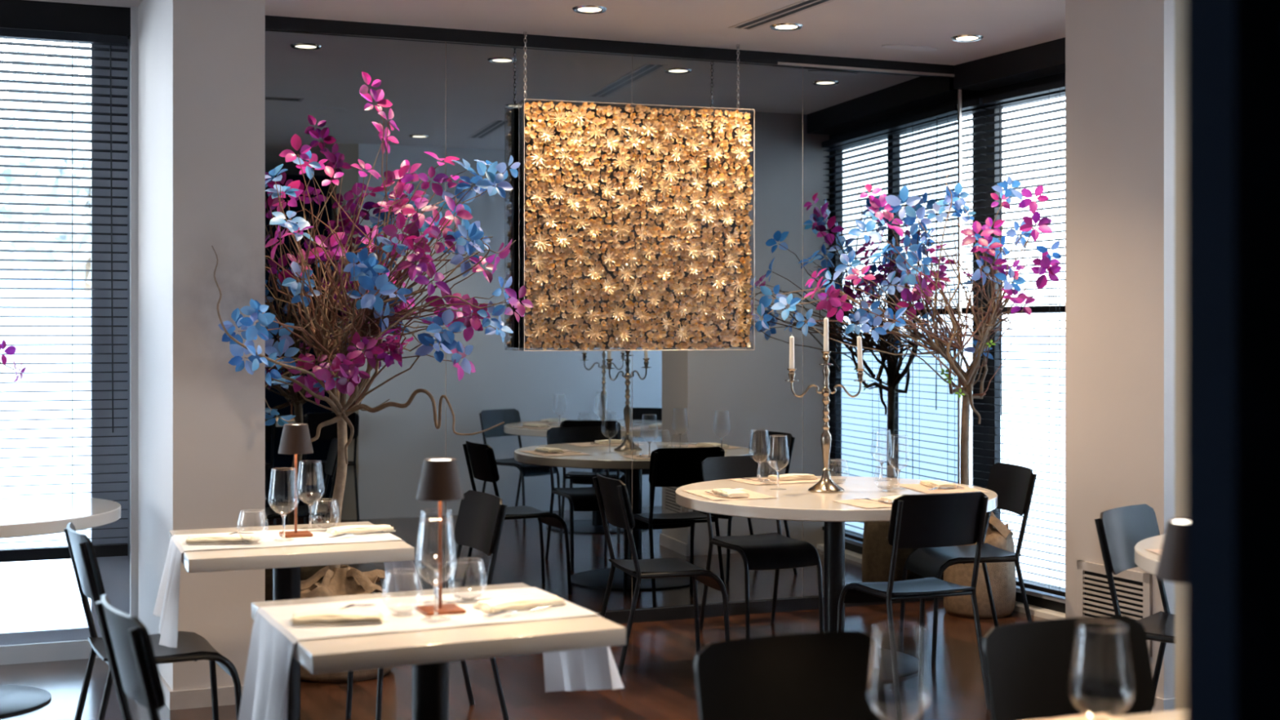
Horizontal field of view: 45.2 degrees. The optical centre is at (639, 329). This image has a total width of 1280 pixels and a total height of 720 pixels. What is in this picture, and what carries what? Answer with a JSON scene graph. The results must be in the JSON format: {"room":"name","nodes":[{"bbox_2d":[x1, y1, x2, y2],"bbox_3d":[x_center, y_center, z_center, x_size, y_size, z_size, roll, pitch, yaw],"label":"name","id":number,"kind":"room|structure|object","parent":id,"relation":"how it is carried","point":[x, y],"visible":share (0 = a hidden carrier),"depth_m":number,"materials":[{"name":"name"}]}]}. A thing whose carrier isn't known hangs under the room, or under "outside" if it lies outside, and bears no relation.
{"room":"restaurant dining room","nodes":[
{"label":"restaurant dining room","id":0,"kind":"room"},
{"bbox_2d":[129,6,137,617],"bbox_3d":[-2.237,0.015,6.888,0.100,2.870,0.260,0,0,-21],"label":"wall","id":1,"kind":"structure","parent":0,"point":[134,10],"depth_m":6.75,"materials":[{"name":"white paint"}]},
{"bbox_2d":[0,0,130,665],"bbox_3d":[-3.873,0.015,6.266,3.400,2.870,0.231,0,0,-21],"label":"window","id":2,"kind":"structure","parent":1,"relation":"in","point":[42,617],"depth_m":6.79,"materials":[{"name":"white glass"}]},
{"bbox_2d":[0,27,128,562],"bbox_3d":[-3.743,-0.147,6.192,3.188,2.285,0.084,0,0,-21],"label":"blind","id":3,"kind":"object","parent":2,"relation":"attached to","point":[19,554],"visible":0.98,"depth_m":6.68,"materials":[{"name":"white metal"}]},
{"bbox_2d":[0,600,1047,719],"bbox_3d":[-0.660,1.500,2.833,10.120,0.100,12.706,0,0,0],"label":"floor","id":4,"kind":"structure","parent":0,"point":[658,679],"depth_m":6.32,"materials":[{"name":"wood"}]},
{"bbox_2d":[0,495,120,717],"bbox_3d":[-2.580,1.075,5.950,1.080,0.750,1.080,0,0,0],"label":"round table","id":5,"kind":"object","parent":4,"relation":"on","point":[20,516],"visible":0.99,"depth_m":5.91,"materials":[{"name":"beige laminate"}]},
{"bbox_2d":[94,594,165,719],"bbox_3d":[-0.971,1.034,3.551,0.509,0.836,0.416,0,0,-30],"label":"dining chair","id":6,"kind":"object","parent":4,"relation":"on","point":[127,642],"visible":1,"depth_m":3.35,"materials":[{"name":"black wood"}]},
{"bbox_2d":[63,522,241,719],"bbox_3d":[-1.546,1.034,4.872,0.509,0.836,0.416,0,0,-27],"label":"dining chair","id":7,"kind":"object","parent":4,"relation":"on","point":[191,646],"visible":0.87,"depth_m":4.79,"materials":[{"name":"black wood"}]},
{"bbox_2d":[137,0,265,690],"bbox_3d":[-1.851,0.015,6.407,0.344,2.870,1.085,0,0,-25],"label":"wall pier","id":8,"kind":"object","parent":4,"relation":"on","point":[202,63],"visible":0.73,"depth_m":5.94,"materials":[{"name":"paint"}]},
{"bbox_2d":[159,672,243,710],"bbox_3d":[-1.968,1.415,6.288,0.346,0.070,1.159,0,0,-44],"label":"baseboard","id":9,"kind":"structure","parent":8,"relation":"attached to","point":[193,698],"depth_m":5.89,"materials":[{"name":"paint"}]},
{"bbox_2d":[168,521,414,719],"bbox_3d":[-1.183,1.075,5.145,0.700,0.750,0.730,0,0,-21],"label":"square table","id":10,"kind":"object","parent":4,"relation":"on","point":[286,562],"visible":0.69,"depth_m":4.90,"materials":[{"name":"beige laminate"}]},
{"bbox_2d":[152,527,422,648],"bbox_3d":[-1.176,0.867,5.137,0.845,0.343,0.421,0,0,-22],"label":"table runner","id":11,"kind":"object","parent":10,"relation":"on","point":[166,604],"visible":0.76,"depth_m":5.09,"materials":[{"name":"white fabric"}]},
{"bbox_2d":[185,533,254,544],"bbox_3d":[-1.373,0.684,5.026,0.218,0.024,0.096,0,0,-10],"label":"napkin","id":12,"kind":"object","parent":11,"relation":"on","point":[211,538],"visible":1,"depth_m":4.99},
{"bbox_2d":[186,542,255,544],"bbox_3d":[-1.351,0.690,4.972,0.220,0.003,0.014,0,0,-10],"label":"knife","id":13,"kind":"object","parent":11,"relation":"on","point":[221,542],"visible":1,"depth_m":4.97,"materials":[{"name":"silver metal"}]},
{"bbox_2d":[229,532,253,534],"bbox_3d":[-1.389,0.687,5.150,0.200,0.008,0.022,0,0,-39],"label":"fork","id":14,"kind":"object","parent":11,"relation":"on","point":[233,532],"visible":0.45,"depth_m":5.18,"materials":[{"name":"silver metal"}]},
{"bbox_2d":[236,509,268,544],"bbox_3d":[-1.258,0.641,4.990,0.100,0.106,0.100,0,0,0],"label":"tumbler","id":15,"kind":"object","parent":11,"relation":"on","point":[255,543],"visible":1,"depth_m":4.98,"materials":[{"name":"clear glass"}]},
{"bbox_2d":[268,467,298,540],"bbox_3d":[-1.175,0.577,5.065,0.099,0.235,0.099,0,0,0],"label":"wine glass","id":16,"kind":"object","parent":11,"relation":"on","point":[283,516],"visible":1,"depth_m":5.06,"materials":[{"name":"white"}]},
{"bbox_2d":[278,423,313,537],"bbox_3d":[-1.163,0.507,5.190,0.117,0.376,0.117,0,0,-22],"label":"table lamp","id":17,"kind":"object","parent":11,"relation":"on","point":[295,439],"visible":0.99,"depth_m":5.15,"materials":[{"name":"orange metal"}]},
{"bbox_2d":[297,460,324,528],"bbox_3d":[-1.150,0.577,5.360,0.099,0.235,0.099,0,0,0],"label":"wine glass","id":18,"kind":"object","parent":11,"relation":"on","point":[308,505],"visible":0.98,"depth_m":5.36,"materials":[{"name":"white"}]},
{"bbox_2d":[311,498,340,531],"bbox_3d":[-1.087,0.641,5.310,0.100,0.106,0.100,0,0,0],"label":"tumbler","id":19,"kind":"object","parent":11,"relation":"on","point":[317,499],"visible":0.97,"depth_m":5.30,"materials":[{"name":"clear glass"}]},
{"bbox_2d":[328,531,384,537],"bbox_3d":[-0.953,0.687,5.160,0.200,0.008,0.022,0,0,-36],"label":"fork","id":20,"kind":"object","parent":11,"relation":"on","point":[341,535],"visible":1,"depth_m":5.14,"materials":[{"name":"silver metal"}]},
{"bbox_2d":[326,524,395,535],"bbox_3d":[-0.956,0.684,5.265,0.218,0.024,0.096,0,0,-28],"label":"napkin","id":21,"kind":"object","parent":11,"relation":"on","point":[351,529],"visible":0.98,"depth_m":5.23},
{"bbox_2d":[300,564,392,682],"bbox_3d":[-1.266,1.222,6.517,0.465,0.451,0.489,0,0,0],"label":"burlap sack","id":22,"kind":"object","parent":4,"relation":"on","point":[345,580],"visible":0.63,"depth_m":6.41,"materials":[{"name":"fabric"}]},
{"bbox_2d":[211,71,533,571],"bbox_3d":[-1.215,0.035,6.412,1.348,2.230,1.108,0,0,-31],"label":"tree","id":23,"kind":"object","parent":22,"relation":"in","point":[375,281],"visible":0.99,"depth_m":6.36,"materials":[{"name":"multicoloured plant"}]},
{"bbox_2d":[345,489,509,719],"bbox_3d":[-0.784,1.034,5.658,0.509,0.836,0.416,0,0,-26],"label":"dining chair","id":24,"kind":"object","parent":4,"relation":"on","point":[481,515],"visible":0.56,"depth_m":5.73,"materials":[{"name":"black wood"}]},
{"bbox_2d":[251,582,626,719],"bbox_3d":[-0.515,1.075,3.777,0.740,0.750,0.705,0,0,-25],"label":"square table","id":25,"kind":"object","parent":4,"relation":"on","point":[429,652],"visible":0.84,"depth_m":3.52,"materials":[{"name":"beige laminate"}]},
{"bbox_2d":[238,586,623,719],"bbox_3d":[-0.519,0.916,3.792,0.884,0.443,0.461,0,0,-25],"label":"table runner","id":26,"kind":"object","parent":25,"relation":"on","point":[264,695],"visible":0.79,"depth_m":3.77,"materials":[{"name":"white fabric"}]},
{"bbox_2d":[290,608,383,625],"bbox_3d":[-0.722,0.684,3.664,0.218,0.024,0.096,0,0,-10],"label":"napkin","id":27,"kind":"object","parent":26,"relation":"on","point":[326,615],"visible":1,"depth_m":3.63,"materials":[{"name":"fabric"}]},
{"bbox_2d":[293,621,388,626],"bbox_3d":[-0.702,0.690,3.610,0.220,0.003,0.014,0,0,-13],"label":"knife","id":28,"kind":"object","parent":26,"relation":"on","point":[364,622],"visible":1,"depth_m":3.60,"materials":[{"name":"silver metal"}]},
{"bbox_2d":[340,604,374,608],"bbox_3d":[-0.739,0.687,3.785,0.200,0.008,0.022,0,0,-45],"label":"fork","id":29,"kind":"object","parent":26,"relation":"on","point":[350,605],"visible":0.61,"depth_m":3.82,"materials":[{"name":"silver metal"}]},
{"bbox_2d":[382,568,423,613],"bbox_3d":[-0.578,0.641,3.740,0.100,0.106,0.100,0,0,0],"label":"tumbler","id":30,"kind":"object","parent":26,"relation":"on","point":[393,569],"visible":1,"depth_m":3.73,"materials":[{"name":"clear glass"}]},
{"bbox_2d":[414,519,456,617],"bbox_3d":[-0.489,0.577,3.680,0.099,0.235,0.099,0,0,0],"label":"wine glass","id":31,"kind":"object","parent":26,"relation":"on","point":[436,586],"visible":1,"depth_m":3.68,"materials":[{"name":"white"}]},
{"bbox_2d":[414,526,456,584],"bbox_3d":[-0.489,0.536,3.680,0.099,0.152,0.099,0,0,0],"label":"bowl","id":32,"kind":"object","parent":31,"relation":"on","point":[419,526],"depth_m":3.67,"materials":[{"name":"clear glass"}]},
{"bbox_2d":[416,508,456,604],"bbox_3d":[-0.517,0.577,3.900,0.099,0.235,0.099,0,0,0],"label":"wine glass","id":33,"kind":"object","parent":26,"relation":"on","point":[436,571],"visible":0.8,"depth_m":3.90,"materials":[{"name":"white"}]},
{"bbox_2d":[416,512,456,569],"bbox_3d":[-0.517,0.536,3.900,0.099,0.152,0.099,0,0,0],"label":"bowl","id":34,"kind":"object","parent":33,"relation":"on","point":[451,513],"depth_m":3.90,"materials":[{"name":"clear glass"}]},
{"bbox_2d":[414,457,465,616],"bbox_3d":[-0.493,0.507,3.790,0.117,0.376,0.117,0,0,-25],"label":"table lamp","id":35,"kind":"object","parent":26,"relation":"on","point":[440,479],"visible":0.99,"depth_m":3.75,"materials":[{"name":"orange metal"}]},
{"bbox_2d":[448,557,487,599],"bbox_3d":[-0.440,0.641,3.920,0.100,0.106,0.100,0,0,0],"label":"tumbler","id":36,"kind":"object","parent":26,"relation":"on","point":[464,557],"visible":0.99,"depth_m":3.91,"materials":[{"name":"clear glass"}]},
{"bbox_2d":[446,597,495,603],"bbox_3d":[-0.389,0.690,3.935,0.220,0.003,0.014,0,0,-26],"label":"knife","id":37,"kind":"object","parent":26,"relation":"on","point":[494,597],"visible":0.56,"depth_m":3.91,"materials":[{"name":"silver metal"}]},
{"bbox_2d":[482,604,553,617],"bbox_3d":[-0.296,0.687,3.756,0.200,0.008,0.022,0,0,-39],"label":"fork","id":38,"kind":"object","parent":26,"relation":"on","point":[503,611],"visible":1,"depth_m":3.73,"materials":[{"name":"silver metal"}]},
{"bbox_2d":[472,594,565,613],"bbox_3d":[-0.301,0.684,3.851,0.218,0.024,0.096,0,0,-34],"label":"napkin","id":39,"kind":"object","parent":26,"relation":"on","point":[528,602],"visible":0.98,"depth_m":3.82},
{"bbox_2d":[592,472,729,679],"bbox_3d":[0.083,1.034,6.525,0.509,0.836,0.416,0,0,-17],"label":"dining chair","id":40,"kind":"object","parent":4,"relation":"on","point":[615,495],"visible":0.98,"depth_m":6.41,"materials":[{"name":"black wood"}]},
{"bbox_2d":[699,454,823,638],"bbox_3d":[0.571,1.034,7.276,0.416,0.836,0.509,0,0,-24],"label":"dining chair","id":41,"kind":"object","parent":4,"relation":"on","point":[775,551],"visible":0.73,"depth_m":7.28,"materials":[{"name":"black wood"}]},
{"bbox_2d":[693,631,888,719],"bbox_3d":[0.378,1.034,2.877,0.416,0.836,0.509,0,0,-22],"label":"dining chair","id":42,"kind":"object","parent":4,"relation":"on","point":[811,676],"visible":0.99,"depth_m":3.09,"materials":[{"name":"black wood"}]},
{"bbox_2d":[675,475,997,682],"bbox_3d":[0.843,1.075,6.660,1.380,0.750,1.380,0,0,0],"label":"round table","id":43,"kind":"object","parent":4,"relation":"on","point":[795,503],"visible":0.48,"depth_m":6.57,"materials":[{"name":"beige laminate"}]},
{"bbox_2d":[683,488,776,500],"bbox_3d":[0.375,0.697,6.514,0.280,0.003,0.400,0,0,-17],"label":"placemat","id":44,"kind":"object","parent":43,"relation":"on","point":[753,495],"visible":0.71,"depth_m":6.47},
{"bbox_2d":[712,488,749,497],"bbox_3d":[0.382,0.684,6.454,0.096,0.024,0.218,0,0,-17],"label":"napkin","id":45,"kind":"object","parent":44,"relation":"on","point":[728,492],"visible":1,"depth_m":6.40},
{"bbox_2d":[756,460,777,485],"bbox_3d":[0.575,0.646,6.920,0.100,0.106,0.100,0,0,0],"label":"tumbler","id":46,"kind":"object","parent":43,"relation":"on","point":[760,460],"visible":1,"depth_m":6.92,"materials":[{"name":"clear glass"}]},
{"bbox_2d":[729,477,820,484],"bbox_3d":[0.647,0.697,7.109,0.400,0.003,0.280,0,0,-24],"label":"placemat","id":47,"kind":"object","parent":43,"relation":"on","point":[745,481],"visible":0.63,"depth_m":7.07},
{"bbox_2d":[748,429,770,480],"bbox_3d":[0.553,0.582,7.100,0.099,0.235,0.099,0,0,0],"label":"wine glass","id":48,"kind":"object","parent":47,"relation":"on","point":[759,464],"visible":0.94,"depth_m":7.10,"materials":[{"name":"clear"}]},
{"bbox_2d":[766,473,817,480],"bbox_3d":[0.707,0.684,7.148,0.218,0.024,0.096,0,0,-24],"label":"napkin","id":49,"kind":"object","parent":47,"relation":"on","point":[789,476],"visible":0.96,"depth_m":7.12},
{"bbox_2d":[767,435,789,489],"bbox_3d":[0.605,0.582,6.720,0.099,0.235,0.099,0,0,0],"label":"wine glass","id":50,"kind":"object","parent":43,"relation":"on","point":[777,471],"visible":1,"depth_m":6.72,"materials":[{"name":"clear"}]},
{"bbox_2d":[785,351,867,493],"bbox_3d":[0.806,0.397,6.650,0.356,0.606,0.158,0,0,3],"label":"candelabra","id":51,"kind":"object","parent":43,"relation":"on","point":[825,485],"visible":1,"depth_m":6.64,"materials":[{"name":"silver metal"}]},
{"bbox_2d":[789,336,794,368],"bbox_3d":[0.658,0.097,6.657,0.023,0.152,0.023,0,0,0],"label":"candle","id":52,"kind":"object","parent":51,"relation":"on","point":[791,338],"visible":1,"depth_m":6.65,"materials":[{"name":"wax"}]},
{"bbox_2d":[785,368,799,382],"bbox_3d":[0.658,0.199,6.657,0.060,0.061,0.060,0,0,3],"label":"candle cup","id":53,"kind":"object","parent":51,"relation":"on","point":[791,374],"depth_m":6.65,"materials":[{"name":"silver metal"}]},
{"bbox_2d":[823,315,828,351],"bbox_3d":[0.806,0.020,6.650,0.023,0.157,0.023,0,0,0],"label":"candle","id":54,"kind":"object","parent":51,"relation":"on","point":[826,319],"visible":1,"depth_m":6.64,"materials":[{"name":"wax"}]},
{"bbox_2d":[857,334,862,368],"bbox_3d":[0.952,0.097,6.643,0.027,0.152,0.023,0,0,11],"label":"candle","id":55,"kind":"object","parent":51,"relation":"on","point":[860,357],"visible":1,"depth_m":6.63,"materials":[{"name":"wax"}]},
{"bbox_2d":[853,368,867,382],"bbox_3d":[0.954,0.199,6.643,0.060,0.061,0.060,0,0,3],"label":"candle cup","id":56,"kind":"object","parent":51,"relation":"on","point":[860,374],"depth_m":6.63,"materials":[{"name":"silver metal"}]},
{"bbox_2d":[833,498,892,508],"bbox_3d":[1.020,0.697,6.203,0.400,0.003,0.280,0,0,-21],"label":"placemat","id":57,"kind":"object","parent":43,"relation":"on","point":[864,503],"visible":0.38,"depth_m":6.17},
{"bbox_2d":[851,497,893,502],"bbox_3d":[0.943,0.688,6.195,0.200,0.008,0.022,0,0,40],"label":"fork","id":58,"kind":"object","parent":57,"relation":"on","point":[865,498],"visible":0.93,"depth_m":6.21,"materials":[{"name":"silver metal"}]},
{"bbox_2d":[877,495,900,503],"bbox_3d":[1.080,0.684,6.214,0.218,0.024,0.096,0,0,-21],"label":"napkin","id":59,"kind":"object","parent":57,"relation":"on","point":[890,499],"visible":0.22,"depth_m":6.18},
{"bbox_2d":[871,429,892,480],"bbox_3d":[1.117,0.582,7.100,0.099,0.235,0.099,0,0,0],"label":"wine glass","id":60,"kind":"object","parent":43,"relation":"on","point":[881,464],"visible":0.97,"depth_m":7.10,"materials":[{"name":"clear"}]},
{"bbox_2d":[874,465,897,491],"bbox_3d":[1.065,0.646,6.660,0.100,0.106,0.100,0,0,0],"label":"tumbler","id":61,"kind":"object","parent":43,"relation":"on","point":[879,465],"visible":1,"depth_m":6.65,"materials":[{"name":"clear glass"}]},
{"bbox_2d":[887,435,910,488],"bbox_3d":[1.135,0.582,6.740,0.099,0.235,0.099,0,0,0],"label":"wine glass","id":62,"kind":"object","parent":43,"relation":"on","point":[898,470],"visible":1,"depth_m":6.74,"materials":[{"name":"white"}]},
{"bbox_2d":[894,483,988,493],"bbox_3d":[1.323,0.697,6.758,0.280,0.003,0.400,0,0,-12],"label":"placemat","id":63,"kind":"object","parent":43,"relation":"on","point":[920,487],"visible":0.72,"depth_m":6.71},
{"bbox_2d":[920,480,956,488],"bbox_3d":[1.323,0.684,6.819,0.096,0.024,0.218,0,0,-12],"label":"napkin","id":64,"kind":"object","parent":63,"relation":"on","point":[932,483],"visible":0.98,"depth_m":6.76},
{"bbox_2d":[836,491,989,719],"bbox_3d":[1.061,1.034,6.013,0.416,0.836,0.509,0,0,-21],"label":"dining chair","id":65,"kind":"object","parent":4,"relation":"on","point":[945,519],"visible":0.98,"depth_m":5.83,"materials":[{"name":"black metal"}]},
{"bbox_2d":[898,462,1036,662],"bbox_3d":[1.478,1.034,6.924,0.509,0.836,0.416,0,0,-12],"label":"dining chair","id":66,"kind":"object","parent":4,"relation":"on","point":[1014,485],"visible":0.9,"depth_m":6.91,"materials":[{"name":"black wood"}]},
{"bbox_2d":[943,511,1016,618],"bbox_3d":[1.737,1.165,7.865,0.374,0.564,0.370,0,0,0],"label":"burlap sack","id":67,"kind":"object","parent":4,"relation":"on","point":[1002,575],"visible":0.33,"depth_m":7.71,"materials":[{"name":"fabric"}]},
{"bbox_2d":[751,164,1062,484],"bbox_3d":[1.372,0.155,7.663,1.438,1.994,0.797,0,0,-30],"label":"tree","id":68,"kind":"object","parent":67,"relation":"in","point":[966,380],"visible":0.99,"depth_m":7.73,"materials":[{"name":"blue plant"}]},
{"bbox_2d":[980,615,1155,719],"bbox_3d":[0.978,1.034,3.046,0.416,0.836,0.509,0,0,-22],"label":"dining chair","id":69,"kind":"object","parent":4,"relation":"on","point":[1027,665],"visible":0.94,"depth_m":3.25,"materials":[{"name":"black wood"}]},
{"bbox_2d":[1065,0,1174,698],"bbox_3d":[2.441,0.015,6.200,1.339,2.870,0.539,0,0,-21],"label":"wall pier","id":70,"kind":"object","parent":4,"relation":"on","point":[1120,54],"visible":0.33,"depth_m":5.93,"materials":[{"name":"beige paint"}]},
{"bbox_2d":[953,37,1065,619],"bbox_3d":[2.180,0.015,7.561,0.290,2.870,3.150,0,0,-25],"label":"window","id":71,"kind":"structure","parent":70,"relation":"attached to","point":[1052,602],"depth_m":8.03,"materials":[{"name":"glass"}]},
{"bbox_2d":[961,97,987,487],"bbox_3d":[1.710,0.043,8.517,0.060,2.565,0.620,0,0,-25],"label":"blind","id":72,"kind":"object","parent":71,"relation":"attached to","point":[975,103],"visible":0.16,"depth_m":8.31,"materials":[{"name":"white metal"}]},
{"bbox_2d":[982,79,1065,596],"bbox_3d":[2.231,0.043,7.392,0.084,2.565,1.800,0,0,-25],"label":"blind","id":73,"kind":"object","parent":71,"relation":"attached to","point":[1058,85],"visible":0.31,"depth_m":7.85,"materials":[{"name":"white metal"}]},
{"bbox_2d":[1076,560,1151,657],"bbox_3d":[1.835,1.075,5.953,0.015,0.310,0.400,0,0,-26],"label":"wall grille","id":74,"kind":"object","parent":70,"relation":"attached to","point":[1133,588],"visible":0.55,"depth_m":5.97,"materials":[{"name":"metal"}]},
{"bbox_2d":[1151,696,1174,712],"bbox_3d":[2.438,1.413,5.956,1.459,0.075,0.503,0,0,0],"label":"baseboard","id":75,"kind":"structure","parent":70,"relation":"attached to","point":[1161,704],"depth_m":5.72,"materials":[{"name":"paint"}]},
{"bbox_2d":[1094,503,1174,712],"bbox_3d":[1.842,1.034,5.162,0.509,0.836,0.416,0,0,42],"label":"dining chair","id":76,"kind":"object","parent":4,"relation":"on","point":[1119,530],"visible":0.52,"depth_m":5.28,"materials":[{"name":"black wood"}]},
{"bbox_2d":[1133,534,1164,575],"bbox_3d":[2.250,1.075,4.740,1.380,0.750,1.380,0,0,0],"label":"round table","id":77,"kind":"object","parent":4,"relation":"on","point":[1148,561],"visible":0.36,"depth_m":4.83,"materials":[{"name":"beige laminate"}]},
{"bbox_2d":[1146,549,1160,554],"bbox_3d":[1.763,0.697,4.689,0.280,0.003,0.400,0,0,-6],"label":"placemat","id":78,"kind":"object","parent":77,"relation":"on","point":[1157,551],"visible":0.02,"depth_m":4.84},
{"bbox_2d":[1114,709,1185,719],"bbox_3d":[0.789,1.075,2.359,1.200,0.750,0.750,0,0,-20],"label":"square table","id":79,"kind":"object","parent":4,"relation":"on","point":[1180,714],"visible":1,"depth_m":2.78,"materials":[{"name":"beige laminate"}]},
{"bbox_2d":[866,622,930,719],"bbox_3d":[0.402,0.582,2.390,0.099,0.235,0.099,0,0,0],"label":"wine glass","id":80,"kind":"object","parent":79,"relation":"on","point":[886,623],"visible":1,"depth_m":2.38,"materials":[{"name":"white"}]},
{"bbox_2d":[1035,712,1121,719],"bbox_3d":[0.704,0.697,2.594,0.400,0.003,0.280,0,0,-20],"label":"placemat","id":81,"kind":"object","parent":79,"relation":"on","point":[1103,716],"visible":0.97,"depth_m":2.76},
{"bbox_2d":[1068,620,1134,719],"bbox_3d":[0.724,0.582,2.410,0.099,0.235,0.099,0,0,0],"label":"wine glass","id":82,"kind":"object","parent":79,"relation":"on","point":[1086,620],"visible":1,"depth_m":2.40,"materials":[{"name":"white"}]},
{"bbox_2d":[1155,518,1185,583],"bbox_3d":[0.934,0.512,2.600,0.117,0.376,0.117,0,0,-20],"label":"table lamp","id":83,"kind":"object","parent":79,"relation":"on","point":[1171,562],"visible":0.35,"depth_m":2.57,"materials":[{"name":"black metal"}]},
{"bbox_2d":[1173,520,1185,523],"bbox_3d":[0.934,0.328,2.600,0.074,0.001,0.074,0,0,-20],"label":"diffuser","id":84,"kind":"object","parent":83,"relation":"attached to","point":[1182,522],"depth_m":2.62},
{"bbox_2d":[29,0,1065,65],"bbox_3d":[-0.660,-1.480,2.833,10.120,0.120,12.706,0,0,0],"label":"ceiling","id":85,"kind":"structure","parent":0,"point":[848,28],"depth_m":7.04,"materials":[{"name":"paint"}]},
{"bbox_2d":[572,4,607,13],"bbox_3d":[-0.223,-1.416,6.800,0.156,0.008,0.156,0,0,0],"label":"recessed light","id":86,"kind":"object","parent":85,"relation":"in","point":[585,9],"visible":1,"depth_m":6.79,"materials":[{"name":"silver metal"}]},
{"bbox_2d":[518,31,754,351],"bbox_3d":[-0.005,-0.662,7.462,1.170,1.532,0.129,0,0,-17],"label":"artwork","id":87,"kind":"object","parent":85,"relation":"hanging from","point":[635,229],"visible":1,"depth_m":7.44,"materials":[{"name":"gold metal"}]},
{"bbox_2d":[728,0,835,30],"bbox_3d":[0.728,-1.419,6.708,0.124,0.002,1.200,0,0,-25],"label":"air slot","id":88,"kind":"object","parent":85,"relation":"attached to","point":[797,7],"visible":1,"depth_m":6.91,"materials":[{"name":"paint"}]},
{"bbox_2d":[769,22,803,31],"bbox_3d":[0.685,-1.416,7.190,0.156,0.008,0.156,0,0,0],"label":"recessed light","id":89,"kind":"object","parent":85,"relation":"in","point":[782,26],"visible":1,"depth_m":7.18,"materials":[{"name":"silver metal"}]},
{"bbox_2d":[881,44,937,51],"bbox_3d":[1.359,-1.417,7.717,0.313,0.006,0.115,0,0,-24],"label":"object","id":90,"kind":"structure","parent":85,"relation":"attached to","point":[899,46],"depth_m":7.71,"materials":[{"name":"white paint"}]},
{"bbox_2d":[951,34,983,41],"bbox_3d":[1.591,-1.416,7.470,0.156,0.008,0.156,0,0,0],"label":"recessed light","id":91,"kind":"object","parent":85,"relation":"in","point":[967,37],"visible":1,"depth_m":7.46,"materials":[{"name":"silver metal"}]},
{"bbox_2d":[1174,0,1185,710],"bbox_3d":[1.143,0.015,3.066,0.159,2.870,0.120,0,0,-25],"label":"wall","id":92,"kind":"structure","parent":0,"point":[1180,5],"depth_m":3.04,"materials":[{"name":"paint"}]},
{"bbox_2d":[1185,0,1279,719],"bbox_3d":[1.125,0.070,1.535,1.404,2.760,0.058,0,0,-22],"label":"wall partition","id":93,"kind":"structure","parent":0,"point":[1233,46],"depth_m":1.26,"materials":[{"name":"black paint"}]},
{"bbox_3d":[-0.299,0.015,7.642,3.957,2.870,1.636,0,0,0],"label":"wall","id":94,"kind":"structure","parent":0,"visible":0},
{"bbox_2d":[265,15,954,77],"bbox_3d":[-0.242,-1.390,7.552,4.200,0.060,0.090,0,0,-21],"label":"trim","id":95,"kind":"structure","parent":94,"relation":"attached to","point":[272,22],"depth_m":7.48,"materials":[{"name":"brown metal"}]},
{"bbox_2d":[631,55,632,600],"bbox_3d":[-0.041,0.014,7.618,0.005,2.748,0.009,0,0,-21],"label":"trim","id":96,"kind":"structure","parent":94,"relation":"attached to","point":[632,55],"depth_m":7.61,"materials":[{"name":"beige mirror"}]},
{"bbox_2d":[595,595,943,623],"bbox_3d":[-0.244,1.419,7.556,4.200,0.062,0.082,0,0,-21],"label":"trim","id":97,"kind":"structure","parent":94,"relation":"attached to","point":[649,615],"depth_m":7.77,"materials":[{"name":"brown metal"}]},
{"bbox_2d":[265,29,445,601],"bbox_3d":[-1.538,0.014,7.031,1.324,2.748,0.006,0,0,-21],"label":"mirror panel","id":98,"kind":"object","parent":97,"relation":"on","point":[313,82],"visible":0.21,"depth_m":7.11,"materials":[{"name":"grey"}]},
{"bbox_2d":[445,42,631,612],"bbox_3d":[-0.480,0.014,7.443,0.942,2.748,0.007,0,0,-21],"label":"mirror panel","id":99,"kind":"object","parent":97,"relation":"on","point":[566,415],"visible":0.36,"depth_m":7.41,"materials":[{"name":"grey"}]},
{"bbox_2d":[632,55,802,609],"bbox_3d":[0.401,0.014,7.786,0.942,2.748,0.007,0,0,-21],"label":"mirror panel","id":100,"kind":"object","parent":97,"relation":"on","point":[690,407],"visible":0.64,"depth_m":7.81,"materials":[{"name":"grey"}]},
{"bbox_2d":[802,66,958,597],"bbox_3d":[1.281,0.014,8.129,0.940,2.748,0.007,0,0,-21],"label":"mirror panel","id":101,"kind":"object","parent":97,"relation":"on","point":[889,132],"visible":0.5,"depth_m":8.11,"materials":[{"name":"grey"}]},
{"bbox_2d":[777,62,954,76],"bbox_3d":[1.219,-1.365,8.072,1.100,0.014,0.002,0,0,-21],"label":"trim","id":102,"kind":"structure","parent":94,"relation":"attached to","point":[779,63],"depth_m":8.06,"materials":[{"name":"black metal"}]},
{"bbox_2d":[958,88,961,484],"bbox_3d":[1.725,0.045,8.306,0.014,2.810,0.032,0,0,-21],"label":"trim","id":103,"kind":"structure","parent":94,"relation":"attached to","point":[959,90],"depth_m":8.29,"materials":[{"name":"beige metal"}]},
{"bbox_3d":[-3.455,1.163,5.723,0.367,0.568,0.377,0,0,0],"label":"burlap sack","id":104,"kind":"object","parent":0,"visible":0},
{"bbox_2d":[0,339,26,382],"bbox_3d":[-3.059,0.377,5.814,1.495,1.550,0.450,0,0,-6],"label":"tree","id":105,"kind":"object","parent":104,"relation":"in","point":[10,350],"visible":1,"depth_m":5.84,"materials":[{"name":"purple plant"}]},
{"label":"outside","id":106,"kind":"structure","parent":0,"visible":0},
{"bbox_3d":[8.000,1.660,10.000,52.000,0.180,44.000,0,0,0],"label":"paving","id":107,"kind":"object","parent":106,"visible":0},
{"bbox_2d":[0,148,84,291],"bbox_3d":[-9.992,-0.530,23.426,9.000,4.200,5.050,0,0,-11],"label":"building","id":108,"kind":"structure","parent":107,"relation":"on","point":[16,255],"depth_m":21.16,"materials":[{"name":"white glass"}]},
{"bbox_2d":[0,41,91,291],"bbox_3d":[-5.611,-0.656,15.472,3.101,4.465,3.018,0,0,0],"label":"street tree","id":109,"kind":"object","parent":107,"relation":"on","point":[19,114],"visible":0.38,"depth_m":14.63,"materials":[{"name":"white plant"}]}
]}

